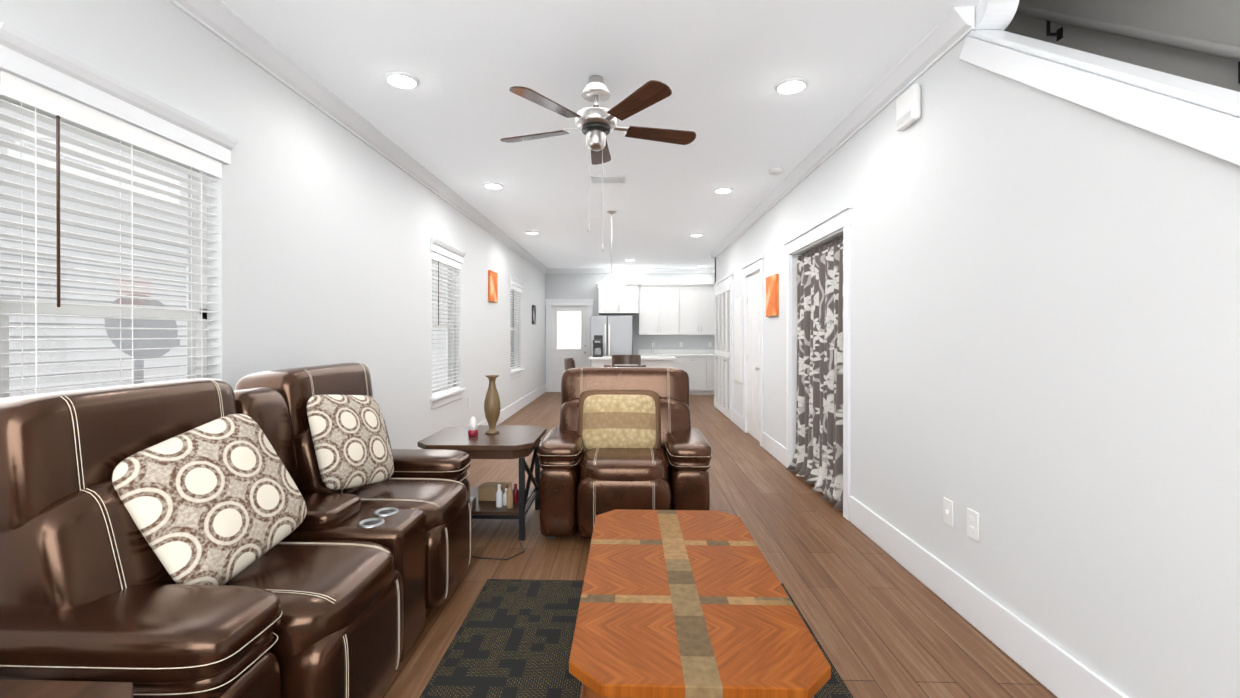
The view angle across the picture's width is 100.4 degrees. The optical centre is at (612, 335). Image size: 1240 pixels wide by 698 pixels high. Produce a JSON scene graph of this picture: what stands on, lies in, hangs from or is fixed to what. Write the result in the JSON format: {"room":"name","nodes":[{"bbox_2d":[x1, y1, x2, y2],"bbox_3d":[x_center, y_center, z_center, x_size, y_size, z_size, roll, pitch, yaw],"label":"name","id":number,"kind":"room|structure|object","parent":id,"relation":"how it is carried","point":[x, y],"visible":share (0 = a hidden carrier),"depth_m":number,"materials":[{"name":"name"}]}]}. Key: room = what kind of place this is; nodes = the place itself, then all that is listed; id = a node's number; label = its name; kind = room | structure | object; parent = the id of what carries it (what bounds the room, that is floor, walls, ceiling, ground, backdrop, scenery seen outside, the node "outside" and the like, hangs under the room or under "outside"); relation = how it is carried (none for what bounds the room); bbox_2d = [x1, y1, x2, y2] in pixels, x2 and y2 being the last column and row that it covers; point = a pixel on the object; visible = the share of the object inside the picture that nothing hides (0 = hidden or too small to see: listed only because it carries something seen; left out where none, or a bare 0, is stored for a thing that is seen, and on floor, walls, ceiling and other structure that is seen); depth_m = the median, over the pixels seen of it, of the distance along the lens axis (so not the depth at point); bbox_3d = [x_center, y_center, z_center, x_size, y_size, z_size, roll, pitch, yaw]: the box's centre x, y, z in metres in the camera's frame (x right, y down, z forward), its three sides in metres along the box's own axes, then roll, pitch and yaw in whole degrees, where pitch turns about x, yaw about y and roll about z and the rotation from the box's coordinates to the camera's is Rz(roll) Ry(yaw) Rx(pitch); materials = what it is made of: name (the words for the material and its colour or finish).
{"room":"living room","nodes":[
{"label":"living room","id":0,"kind":"room"},
{"bbox_2d":[0,0,544,448],"bbox_3d":[-1.919,-0.154,5.365,0.150,3.050,14.380,0,0,2],"label":"wall","id":1,"kind":"structure","parent":0,"point":[326,228],"depth_m":3.27,"materials":[{"name":"white paint"}]},
{"bbox_2d":[0,95,206,397],"bbox_3d":[-2.045,-0.105,2.108,0.065,1.490,0.900,0,0,2],"label":"window","id":2,"kind":"structure","parent":1,"relation":"in","point":[6,307],"depth_m":2.12,"materials":[{"name":"white"}]},
{"bbox_2d":[0,71,221,395],"bbox_3d":[-1.972,-0.106,2.106,0.081,1.486,0.892,0,0,2],"label":"window blinds","id":3,"kind":"object","parent":2,"relation":"attached to","point":[58,106],"visible":0.73,"depth_m":1.97,"materials":[{"name":"white plastic"}]},
{"bbox_2d":[0,23,237,164],"bbox_3d":[-1.919,-0.917,2.102,0.056,0.125,0.970,0,0,2],"label":"trim","id":4,"kind":"structure","parent":1,"relation":"attached to","point":[31,59],"depth_m":1.95,"materials":[{"name":"white wood"}]},
{"bbox_2d":[168,0,548,272],"bbox_3d":[-1.796,-1.525,5.358,0.095,0.108,14.080,0,0,2],"label":"crown molding","id":5,"kind":"structure","parent":1,"relation":"attached to","point":[224,23],"depth_m":3.23,"materials":[{"name":"white"}]},
{"bbox_2d":[430,259,465,408],"bbox_3d":[-1.872,-0.057,5.724,0.180,1.605,1.000,0,0,2],"label":"window","id":6,"kind":"structure","parent":1,"relation":"in","point":[449,346],"depth_m":5.91,"materials":[{"name":"white"}]},
{"bbox_2d":[432,252,460,396],"bbox_3d":[-1.857,-0.117,5.724,0.081,1.486,0.892,0,0,2],"label":"window blinds","id":7,"kind":"object","parent":6,"relation":"attached to","point":[445,260],"visible":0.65,"depth_m":5.72,"materials":[{"name":"white plastic"}]},
{"bbox_2d":[430,238,465,262],"bbox_3d":[-1.804,-0.927,5.720,0.056,0.125,0.970,0,0,2],"label":"trim","id":8,"kind":"structure","parent":1,"relation":"attached to","point":[438,246],"depth_m":5.61,"materials":[{"name":"white wood"}]},
{"bbox_2d":[488,270,497,302],"bbox_3d":[-1.754,-0.715,7.570,0.035,0.440,0.400,0,0,2],"label":"picture","id":9,"kind":"object","parent":1,"relation":"attached to","point":[492,286],"visible":1,"depth_m":7.51},
{"bbox_2d":[477,384,545,424],"bbox_3d":[-1.836,1.276,5.367,0.016,0.190,14.080,0,0,2],"label":"baseboard","id":10,"kind":"structure","parent":1,"relation":"attached to","point":[512,409],"depth_m":9.24,"materials":[{"name":"white wood"}]},
{"bbox_2d":[510,289,524,378],"bbox_3d":[-1.761,-0.067,9.223,0.180,1.605,1.000,0,0,2],"label":"window","id":11,"kind":"structure","parent":1,"relation":"in","point":[515,339],"depth_m":9.60,"materials":[{"name":"white plastic"}]},
{"bbox_2d":[511,285,521,370],"bbox_3d":[-1.746,-0.127,9.222,0.081,1.486,0.892,0,0,2],"label":"window blinds","id":12,"kind":"object","parent":11,"relation":"attached to","point":[515,288],"visible":0.65,"depth_m":9.28,"materials":[{"name":"white plastic"}]},
{"bbox_2d":[510,276,524,288],"bbox_3d":[-1.693,-0.937,9.218,0.056,0.125,0.970,0,0,2],"label":"trim","id":13,"kind":"structure","parent":1,"relation":"attached to","point":[514,281],"depth_m":9.11,"materials":[{"name":"white wood"}]},
{"bbox_2d":[532,305,535,324],"bbox_3d":[-1.651,-0.434,10.819,0.035,0.400,0.300,0,0,2],"label":"picture","id":14,"kind":"object","parent":1,"relation":"attached to","point":[533,314],"visible":0.96,"depth_m":10.73},
{"bbox_2d":[220,0,981,267],"bbox_3d":[0.670,-1.629,5.279,5.330,0.100,14.380,0,0,2],"label":"ceiling","id":15,"kind":"structure","parent":0,"point":[721,69],"depth_m":3.30,"materials":[{"name":"white paint"}]},
{"bbox_2d":[384,71,418,87],"bbox_3d":[-1.293,-1.564,3.171,0.200,0.018,0.200,0,0,2],"label":"recessed light","id":16,"kind":"object","parent":15,"relation":"in","point":[400,79],"visible":0.96,"depth_m":3.14,"materials":[{"name":"white plastic"}]},
{"bbox_2d":[484,182,502,188],"bbox_3d":[-1.251,-1.570,5.420,0.200,0.018,0.200,0,0,2],"label":"recessed light","id":17,"kind":"object","parent":15,"relation":"in","point":[492,185],"visible":1,"depth_m":5.38,"materials":[{"name":"white"}]},
{"bbox_2d":[526,231,538,234],"bbox_3d":[-1.232,-1.577,7.941,0.200,0.018,0.200,0,0,2],"label":"recessed light","id":18,"kind":"object","parent":15,"relation":"in","point":[532,232],"visible":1,"depth_m":7.88,"materials":[{"name":"white"}]},
{"bbox_2d":[500,75,695,251],"bbox_3d":[-0.101,-1.040,3.218,1.266,1.065,1.213,0,0,2],"label":"ceiling fan","id":19,"kind":"object","parent":15,"relation":"hanging from","point":[595,124],"visible":1,"depth_m":3.11,"materials":[{"name":"brown wood"}]},
{"bbox_2d":[590,175,624,183],"bbox_3d":[-0.048,-1.571,5.207,0.340,0.015,0.230,0,0,2],"label":"ceiling vent","id":20,"kind":"object","parent":15,"relation":"in","point":[609,179],"visible":0.96,"depth_m":5.18,"materials":[{"name":"white metal"}]},
{"bbox_2d":[598,211,625,288],"bbox_3d":[-0.013,-1.099,6.603,0.370,0.966,0.370,0,0,2],"label":"pendant light","id":21,"kind":"object","parent":15,"relation":"hanging from","point":[611,280],"visible":1,"depth_m":6.54,"materials":[{"name":"silver metal"}]},
{"bbox_2d":[690,233,702,236],"bbox_3d":[1.315,-1.578,8.120,0.200,0.018,0.200,0,0,2],"label":"recessed light","id":22,"kind":"object","parent":15,"relation":"in","point":[696,235],"visible":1,"depth_m":8.10,"materials":[{"name":"white"}]},
{"bbox_2d":[714,187,732,192],"bbox_3d":[1.195,-1.571,5.593,0.200,0.018,0.200,0,0,2],"label":"recessed light","id":23,"kind":"object","parent":15,"relation":"in","point":[723,190],"visible":1,"depth_m":5.56,"materials":[{"name":"white"}]},
{"bbox_2d":[769,168,782,174],"bbox_3d":[1.554,-1.560,4.921,0.130,0.035,0.130,0,0,2],"label":"smoke detector","id":24,"kind":"object","parent":15,"relation":"attached to","point":[775,171],"visible":1,"depth_m":4.88,"materials":[{"name":"white plastic"}]},
{"bbox_2d":[775,77,807,93],"bbox_3d":[1.121,-1.564,3.244,0.200,0.018,0.200,0,0,2],"label":"recessed light","id":25,"kind":"object","parent":15,"relation":"in","point":[791,85],"visible":1,"depth_m":3.21,"materials":[{"name":"white plastic"}]},
{"bbox_2d":[545,273,714,383],"bbox_3d":[0.896,-0.174,12.395,5.330,3.050,0.150,0,0,2],"label":"wall","id":26,"kind":"structure","parent":0,"point":[571,286],"depth_m":12.33,"materials":[{"name":"white paint"}]},
{"bbox_2d":[551,306,587,390],"bbox_3d":[-1.039,0.315,12.429,0.896,2.048,0.057,0,0,2],"label":"door","id":27,"kind":"structure","parent":26,"relation":"in","point":[578,356],"depth_m":12.42,"materials":[{"name":"white wood"}]},
{"bbox_2d":[545,299,593,391],"bbox_3d":[-1.039,0.238,12.435,1.180,2.225,0.195,0,0,2],"label":"door frame","id":28,"kind":"structure","parent":26,"relation":"attached to","point":[568,302],"depth_m":12.37,"materials":[{"name":"white wood"}]},
{"bbox_2d":[596,282,619,313],"bbox_3d":[-0.062,-0.843,12.065,0.517,0.669,0.566,0,0,2],"label":"upper cabinet","id":29,"kind":"object","parent":26,"relation":"attached to","point":[608,299],"depth_m":11.79,"materials":[{"name":"white wood"}]},
{"bbox_2d":[620,282,639,313],"bbox_3d":[0.341,-0.843,12.052,0.517,0.669,0.566,0,0,2],"label":"upper cabinet","id":30,"kind":"object","parent":26,"relation":"attached to","point":[630,295],"depth_m":11.77,"materials":[{"name":"white wood"}]},
{"bbox_2d":[546,268,714,272],"bbox_3d":[0.892,-1.545,12.268,5.030,0.108,0.095,0,0,2],"label":"crown molding","id":31,"kind":"structure","parent":26,"relation":"attached to","point":[632,270],"depth_m":12.27,"materials":[{"name":"white wood"}]},
{"bbox_2d":[640,286,663,333],"bbox_3d":[0.876,-0.598,12.151,0.527,1.159,0.336,0,0,2],"label":"upper cabinet","id":32,"kind":"object","parent":26,"relation":"attached to","point":[651,297],"depth_m":11.99,"materials":[{"name":"white wood"}]},
{"bbox_2d":[664,283,683,333],"bbox_3d":[1.319,-0.598,12.137,0.586,1.159,0.336,0,0,2],"label":"upper cabinet","id":33,"kind":"object","parent":26,"relation":"attached to","point":[674,308],"depth_m":11.97,"materials":[{"name":"white wood"}]},
{"bbox_2d":[638,350,714,353],"bbox_3d":[2.005,0.382,12.271,2.796,0.100,0.019,0,0,2],"label":"backsplash","id":34,"kind":"structure","parent":26,"relation":"attached to","point":[639,351],"depth_m":12.28,"materials":[{"name":"white tile"}]},
{"bbox_2d":[684,283,703,333],"bbox_3d":[1.787,-0.598,12.122,0.586,1.159,0.336,0,0,2],"label":"upper cabinet","id":35,"kind":"object","parent":26,"relation":"attached to","point":[693,292],"depth_m":11.96,"materials":[{"name":"white wood"}]},
{"bbox_2d":[704,283,714,333],"bbox_3d":[2.258,-0.598,12.107,0.586,1.159,0.336,0,0,2],"label":"upper cabinet","id":36,"kind":"object","parent":26,"relation":"attached to","point":[709,293],"depth_m":11.95,"materials":[{"name":"white wood"}]},
{"bbox_2d":[379,392,1057,697],"bbox_3d":[0.670,1.421,5.288,5.330,0.100,14.380,0,0,2],"label":"floor","id":37,"kind":"structure","parent":0,"point":[881,622],"depth_m":2.93,"materials":[{"name":"brown wood"}]},
{"bbox_2d":[0,680,132,697],"bbox_3d":[-1.399,1.084,0.785,0.800,0.600,0.790,0,0,2],"label":"end table","id":38,"kind":"object","parent":37,"relation":"on","point":[42,689],"visible":1,"depth_m":1.14,"materials":[{"name":"brown wood"}]},
{"bbox_2d":[0,363,471,697],"bbox_3d":[-1.362,0.771,2.279,1.093,1.218,2.067,0,0,2],"label":"sofa","id":39,"kind":"object","parent":37,"relation":"on","point":[303,532],"visible":1,"depth_m":1.61,"materials":[{"name":"leather"}]},
{"bbox_2d":[112,414,306,584],"bbox_3d":[-1.342,0.551,1.777,0.150,0.500,0.500,-25,8,14],"label":"pillow","id":40,"kind":"object","parent":39,"relation":"on","point":[201,503],"depth_m":1.67,"materials":[{"name":"fabric"}]},
{"bbox_2d":[307,395,393,489],"bbox_3d":[-1.325,0.529,2.637,0.150,0.480,0.480,-22,-12,11],"label":"pillow","id":41,"kind":"object","parent":39,"relation":"on","point":[348,446],"depth_m":2.52,"materials":[{"name":"fabric"}]},
{"bbox_2d":[417,425,546,540],"bbox_3d":[-0.928,1.051,3.797,0.800,0.650,0.750,0,0,2],"label":"side table","id":42,"kind":"object","parent":37,"relation":"on","point":[521,443],"visible":0.69,"depth_m":3.57,"materials":[{"name":"brown wood"}]},
{"bbox_2d":[468,417,477,436],"bbox_3d":[-1.010,0.656,3.738,0.072,0.137,0.072,0,0,2],"label":"diffuser","id":43,"kind":"object","parent":42,"relation":"on","point":[473,431],"visible":1,"depth_m":3.71,"materials":[{"name":"red ceramic"}]},
{"bbox_2d":[484,375,500,433],"bbox_3d":[-0.896,0.510,3.844,0.120,0.428,0.120,0,0,2],"label":"bronze vase","id":44,"kind":"object","parent":42,"relation":"on","point":[492,408],"visible":1,"depth_m":3.81,"materials":[{"name":"gold metal"}]},
{"bbox_2d":[470,482,518,508],"bbox_3d":[-0.896,1.107,3.706,0.449,0.175,0.320,0,0,2],"label":"clutter","id":45,"kind":"object","parent":42,"relation":"in","point":[501,494],"visible":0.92,"depth_m":3.68,"materials":[{"name":"beige cardboard"}]},
{"bbox_2d":[496,484,502,507],"bbox_3d":[-0.794,1.118,3.612,0.048,0.154,0.047,0,0,2],"label":"bottle","id":46,"kind":"object","parent":45,"relation":"on","point":[499,494],"depth_m":3.59,"materials":[{"name":"white"}]},
{"bbox_2d":[503,488,507,505],"bbox_3d":[-0.752,1.139,3.651,0.048,0.112,0.047,0,0,2],"label":"bottle","id":47,"kind":"object","parent":45,"relation":"on","point":[504,495],"depth_m":3.63,"materials":[{"name":"white"}]},
{"bbox_2d":[507,482,512,508],"bbox_3d":[-0.714,1.108,3.590,0.048,0.175,0.047,0,0,2],"label":"bottle","id":48,"kind":"object","parent":45,"relation":"on","point":[509,492],"depth_m":3.57,"materials":[{"name":"beige glass"}]},
{"bbox_2d":[470,487,534,514],"bbox_3d":[-0.928,1.206,3.797,0.614,0.020,0.564,0,0,2],"label":"shelf","id":49,"kind":"object","parent":42,"relation":"attached to","point":[481,507],"depth_m":3.62,"materials":[{"name":"brown wood"}]},
{"bbox_2d":[513,483,518,502],"bbox_3d":[-0.696,1.128,3.700,0.048,0.133,0.047,0,0,2],"label":"bottle","id":50,"kind":"object","parent":42,"relation":"on","point":[515,491],"depth_m":3.68,"materials":[{"name":"red glass"}]},
{"bbox_2d":[471,538,524,559],"bbox_3d":[-0.901,1.373,3.336,0.685,0.008,0.325,0,0,2],"label":"cord","id":51,"kind":"object","parent":37,"relation":"on","point":[500,558],"visible":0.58,"depth_m":3.19,"materials":[{"name":"black plastic"}]},
{"bbox_2d":[564,358,575,369],"bbox_3d":[-0.339,0.833,6.629,0.573,1.070,0.440,0,0,2],"label":"chair","id":52,"kind":"object","parent":37,"relation":"on","point":[569,363],"visible":0.19,"depth_m":6.51,"materials":[{"name":"brown wood"}]},
{"bbox_2d":[591,316,632,355],"bbox_3d":[-0.017,0.452,11.920,0.945,1.800,0.801,0,0,2],"label":"fridge","id":53,"kind":"object","parent":37,"relation":"on","point":[614,334],"visible":0.52,"depth_m":11.57,"materials":[{"name":"silver metal"}]},
{"bbox_2d":[604,365,645,366],"bbox_3d":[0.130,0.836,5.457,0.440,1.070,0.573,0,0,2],"label":"dining table","id":54,"kind":"object","parent":37,"relation":"on","point":[624,366],"visible":0.12,"depth_m":5.21,"materials":[{"name":"brown wood"}]},
{"bbox_2d":[538,367,711,538],"bbox_3d":[0.089,0.811,3.835,1.187,1.128,1.085,0,0,2],"label":"recliner","id":55,"kind":"object","parent":37,"relation":"on","point":[628,438],"visible":0.96,"depth_m":3.49,"materials":[{"name":"leather"}]},
{"bbox_2d":[582,395,655,448],"bbox_3d":[0.047,0.636,3.785,0.540,0.420,0.150,0,-22,2],"label":"pillow","id":56,"kind":"object","parent":55,"relation":"on","point":[608,421],"depth_m":3.73,"materials":[{"name":"beige fabric"}]},
{"bbox_2d":[612,355,640,364],"bbox_3d":[0.197,0.830,7.569,0.440,1.070,0.573,0,0,2],"label":"chair","id":57,"kind":"object","parent":37,"relation":"on","point":[626,359],"visible":0.15,"depth_m":7.81,"materials":[{"name":"brown wood"}]},
{"bbox_2d":[591,360,672,367],"bbox_3d":[0.398,0.916,10.602,1.650,0.880,0.512,0,0,2],"label":"kitchen island","id":58,"kind":"object","parent":37,"relation":"on","point":[657,361],"depth_m":10.34,"materials":[{"name":"white stone"}]},
{"bbox_2d":[589,356,675,359],"bbox_3d":[0.397,0.456,10.566,1.730,0.040,0.680,0,0,2],"label":"island countertop","id":59,"kind":"structure","parent":58,"relation":"on","point":[604,357],"depth_m":10.25,"materials":[{"name":"white stone"}]},
{"bbox_2d":[593,340,602,356],"bbox_3d":[-0.306,0.263,10.626,0.200,0.345,0.264,0,0,2],"label":"coffee maker","id":60,"kind":"object","parent":59,"relation":"on","point":[597,348],"visible":1,"depth_m":10.55,"materials":[{"name":"black plastic"}]},
{"bbox_2d":[419,579,852,697],"bbox_3d":[0.080,1.376,1.655,1.640,0.012,2.440,0,0,2],"label":"rug","id":61,"kind":"object","parent":37,"relation":"on","point":[512,638],"visible":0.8,"depth_m":2.26,"materials":[{"name":"black carpet"}]},
{"bbox_2d":[569,509,830,697],"bbox_3d":[0.256,1.135,1.998,0.720,0.468,1.340,0,0,2],"label":"coffee table","id":62,"kind":"object","parent":61,"relation":"on","point":[685,603],"visible":1,"depth_m":1.65,"materials":[{"name":"orange wood"}]},
{"bbox_2d":[674,358,681,368],"bbox_3d":[1.299,0.912,12.005,0.578,0.880,0.598,0,0,2],"label":"base cabinet","id":63,"kind":"object","parent":37,"relation":"on","point":[678,362],"depth_m":11.70,"materials":[{"name":"white wood"}]},
{"bbox_2d":[682,358,709,394],"bbox_3d":[1.829,0.912,11.989,0.718,0.880,0.598,0,0,2],"label":"base cabinet","id":64,"kind":"object","parent":37,"relation":"on","point":[698,366],"depth_m":11.69,"materials":[{"name":"white wood"}]},
{"bbox_2d":[638,354,714,357],"bbox_3d":[1.995,0.453,11.969,2.796,0.040,0.624,0,0,2],"label":"countertop","id":65,"kind":"structure","parent":64,"relation":"on","point":[675,355],"depth_m":11.69,"materials":[{"name":"white stone"}]},
{"bbox_2d":[710,358,714,394],"bbox_3d":[2.428,0.913,11.970,0.718,0.880,0.598,0,0,2],"label":"base cabinet","id":66,"kind":"object","parent":37,"relation":"on","point":[712,360],"depth_m":11.68,"materials":[{"name":"white wood"}]},
{"bbox_2d":[715,34,1239,697],"bbox_3d":[1.863,-0.151,4.392,0.150,3.050,11.126,0,0,2],"label":"wall","id":67,"kind":"structure","parent":0,"point":[1105,377],"depth_m":2.03,"materials":[{"name":"white paint"}]},
{"bbox_2d":[715,284,730,419],"bbox_3d":[1.895,0.258,9.008,0.073,2.175,1.464,0,0,2],"label":"bifold door","id":68,"kind":"structure","parent":67,"relation":"in","point":[721,407],"depth_m":8.96,"materials":[{"name":"white wood"}]},
{"bbox_2d":[715,291,729,409],"bbox_3d":[1.918,0.249,9.007,0.028,1.926,1.378,0,0,2],"label":"louvres","id":69,"kind":"object","parent":68,"relation":"attached to","point":[728,309],"visible":0.73,"depth_m":8.89,"materials":[{"name":"white wood"}]},
{"bbox_2d":[713,274,733,420],"bbox_3d":[1.911,0.191,9.007,0.045,2.340,1.730,0,0,2],"label":"door frame","id":70,"kind":"structure","parent":67,"relation":"attached to","point":[724,281],"depth_m":8.22,"materials":[{"name":"white wood"}]},
{"bbox_2d":[732,410,742,429],"bbox_3d":[1.886,1.269,7.770,0.016,0.190,0.800,0,0,2],"label":"baseboard","id":71,"kind":"structure","parent":67,"relation":"attached to","point":[737,419],"depth_m":7.78,"materials":[{"name":"white wood"}]},
{"bbox_2d":[734,297,742,383],"bbox_3d":[1.880,0.064,7.747,0.028,1.260,0.520,0,0,2],"label":"wall panel","id":72,"kind":"object","parent":67,"relation":"attached to","point":[738,339],"visible":1,"depth_m":7.66,"materials":[{"name":"white wood"}]},
{"bbox_2d":[741,256,763,446],"bbox_3d":[1.918,0.197,6.851,0.196,2.340,1.080,0,0,2],"label":"door frame","id":73,"kind":"structure","parent":67,"relation":"attached to","point":[755,266],"depth_m":6.93,"materials":[{"name":"white wood"}]},
{"bbox_2d":[747,272,759,441],"bbox_3d":[1.891,0.270,6.852,0.043,2.170,0.794,0,0,2],"label":"door","id":74,"kind":"structure","parent":67,"relation":"in","point":[753,377],"depth_m":6.89,"materials":[{"name":"white wood"}]},
{"bbox_2d":[766,274,778,316],"bbox_3d":[1.815,-0.450,5.886,0.035,0.460,0.400,0,0,2],"label":"picture","id":75,"kind":"object","parent":67,"relation":"attached to","point":[772,295],"visible":0.98,"depth_m":5.80},
{"bbox_2d":[762,432,785,466],"bbox_3d":[1.825,1.275,5.851,0.016,0.190,0.980,0,0,2],"label":"baseboard","id":76,"kind":"structure","parent":67,"relation":"attached to","point":[774,448],"depth_m":5.80,"materials":[{"name":"white wood"}]},
{"bbox_2d":[786,236,842,508],"bbox_3d":[1.824,0.286,4.593,0.205,2.166,1.300,0,0,2],"label":"curtain","id":77,"kind":"object","parent":67,"relation":"hanging from","point":[817,461],"visible":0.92,"depth_m":4.60,"materials":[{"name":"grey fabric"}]},
{"bbox_2d":[783,204,852,520],"bbox_3d":[1.847,0.203,4.592,0.196,2.340,1.580,0,0,2],"label":"trim","id":78,"kind":"structure","parent":67,"relation":"attached to","point":[831,227],"depth_m":4.37,"materials":[{"name":"white wood"}]},
{"bbox_2d":[709,6,974,258],"bbox_3d":[1.799,-1.527,6.257,0.095,0.108,7.585,0,0,2],"label":"crown molding","id":79,"kind":"structure","parent":67,"relation":"attached to","point":[950,30],"depth_m":3.32,"materials":[{"name":"white wood"}]},
{"bbox_2d":[896,84,920,130],"bbox_3d":[1.716,-1.322,3.006,0.054,0.200,0.200,0,0,2],"label":"door chime","id":80,"kind":"object","parent":67,"relation":"attached to","point":[908,107],"visible":0.94,"depth_m":2.96,"materials":[{"name":"white plastic"}]},
{"bbox_2d":[896,110,910,126],"bbox_3d":[1.692,-1.263,3.007,0.004,0.035,0.150,0,0,2],"label":"grille","id":81,"kind":"object","parent":80,"relation":"attached to","point":[903,119],"depth_m":3.00,"materials":[{"name":"white plastic"}]},
{"bbox_2d":[943,497,952,526],"bbox_3d":[1.723,0.909,2.662,0.018,0.130,0.075,0,0,2],"label":"wall jack","id":82,"kind":"object","parent":67,"relation":"attached to","point":[948,511],"visible":1,"depth_m":2.65,"materials":[{"name":"white plastic"}]},
{"bbox_2d":[967,508,978,541],"bbox_3d":[1.721,0.904,2.472,0.010,0.135,0.080,0,0,2],"label":"electrical outlet","id":83,"kind":"object","parent":67,"relation":"attached to","point":[972,524],"visible":1,"depth_m":2.46,"materials":[{"name":"white plastic"}]},
{"bbox_2d":[849,496,1128,697],"bbox_3d":[1.688,1.287,1.510,0.016,0.190,4.646,0,0,2],"label":"baseboard","id":84,"kind":"structure","parent":67,"relation":"attached to","point":[1053,668],"depth_m":2.33,"materials":[{"name":"white"}]},
{"bbox_2d":[974,0,1018,30],"bbox_3d":[1.800,-1.516,2.427,0.140,0.110,0.110,0,0,2],"label":"corbel","id":85,"kind":"object","parent":67,"relation":"attached to","point":[994,14],"visible":0.89,"depth_m":2.41,"materials":[{"name":"white"}]},
{"bbox_2d":[959,36,1239,165],"bbox_3d":[1.661,-0.023,0.748,0.022,0.100,4.497,0,38,2],"label":"trim","id":86,"kind":"structure","parent":67,"relation":"attached to","point":[1212,132],"depth_m":1.71,"materials":[{"name":"white wood"}]},
{"bbox_2d":[969,30,1239,117],"bbox_3d":[1.728,-0.072,0.707,0.145,0.025,4.497,0,38,2],"label":"trim","id":87,"kind":"structure","parent":67,"relation":"attached to","point":[1220,99],"depth_m":1.74,"materials":[{"name":"white wood"}]},
{"bbox_2d":[1008,0,1239,91],"bbox_3d":[2.967,-1.425,3.891,0.150,5.600,11.750,0,0,2],"label":"wall","id":88,"kind":"structure","parent":0,"point":[1218,21],"depth_m":2.72,"materials":[{"name":"grey paint"}]},
{"bbox_2d":[1015,5,1239,83],"bbox_3d":[2.772,-0.768,1.673,0.100,3.131,4.014,0,0,2],"label":"handrail","id":89,"kind":"object","parent":88,"relation":"attached to","point":[1222,50],"visible":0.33,"depth_m":2.72,"materials":[{"name":"grey"}]},
{"label":"outside","id":90,"kind":"structure","parent":0,"visible":0},
{"bbox_3d":[-7.970,1.578,6.523,12.020,0.180,25.000,0,0,2],"label":"ground","id":91,"kind":"structure","parent":90,"visible":0},
{"bbox_2d":[105,294,179,383],"bbox_3d":[-3.153,0.602,3.591,0.465,1.788,0.370,0,0,2],"label":"dish","id":92,"kind":"object","parent":91,"relation":"on","point":[161,323],"depth_m":3.60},
{"bbox_2d":[0,107,447,396],"bbox_3d":[-5.064,-1.482,6.422,0.235,6.300,21.000,0,0,2],"label":"neighbour","id":93,"kind":"structure","parent":91,"relation":"on","point":[438,338],"depth_m":4.93,"materials":[{"name":"white"}]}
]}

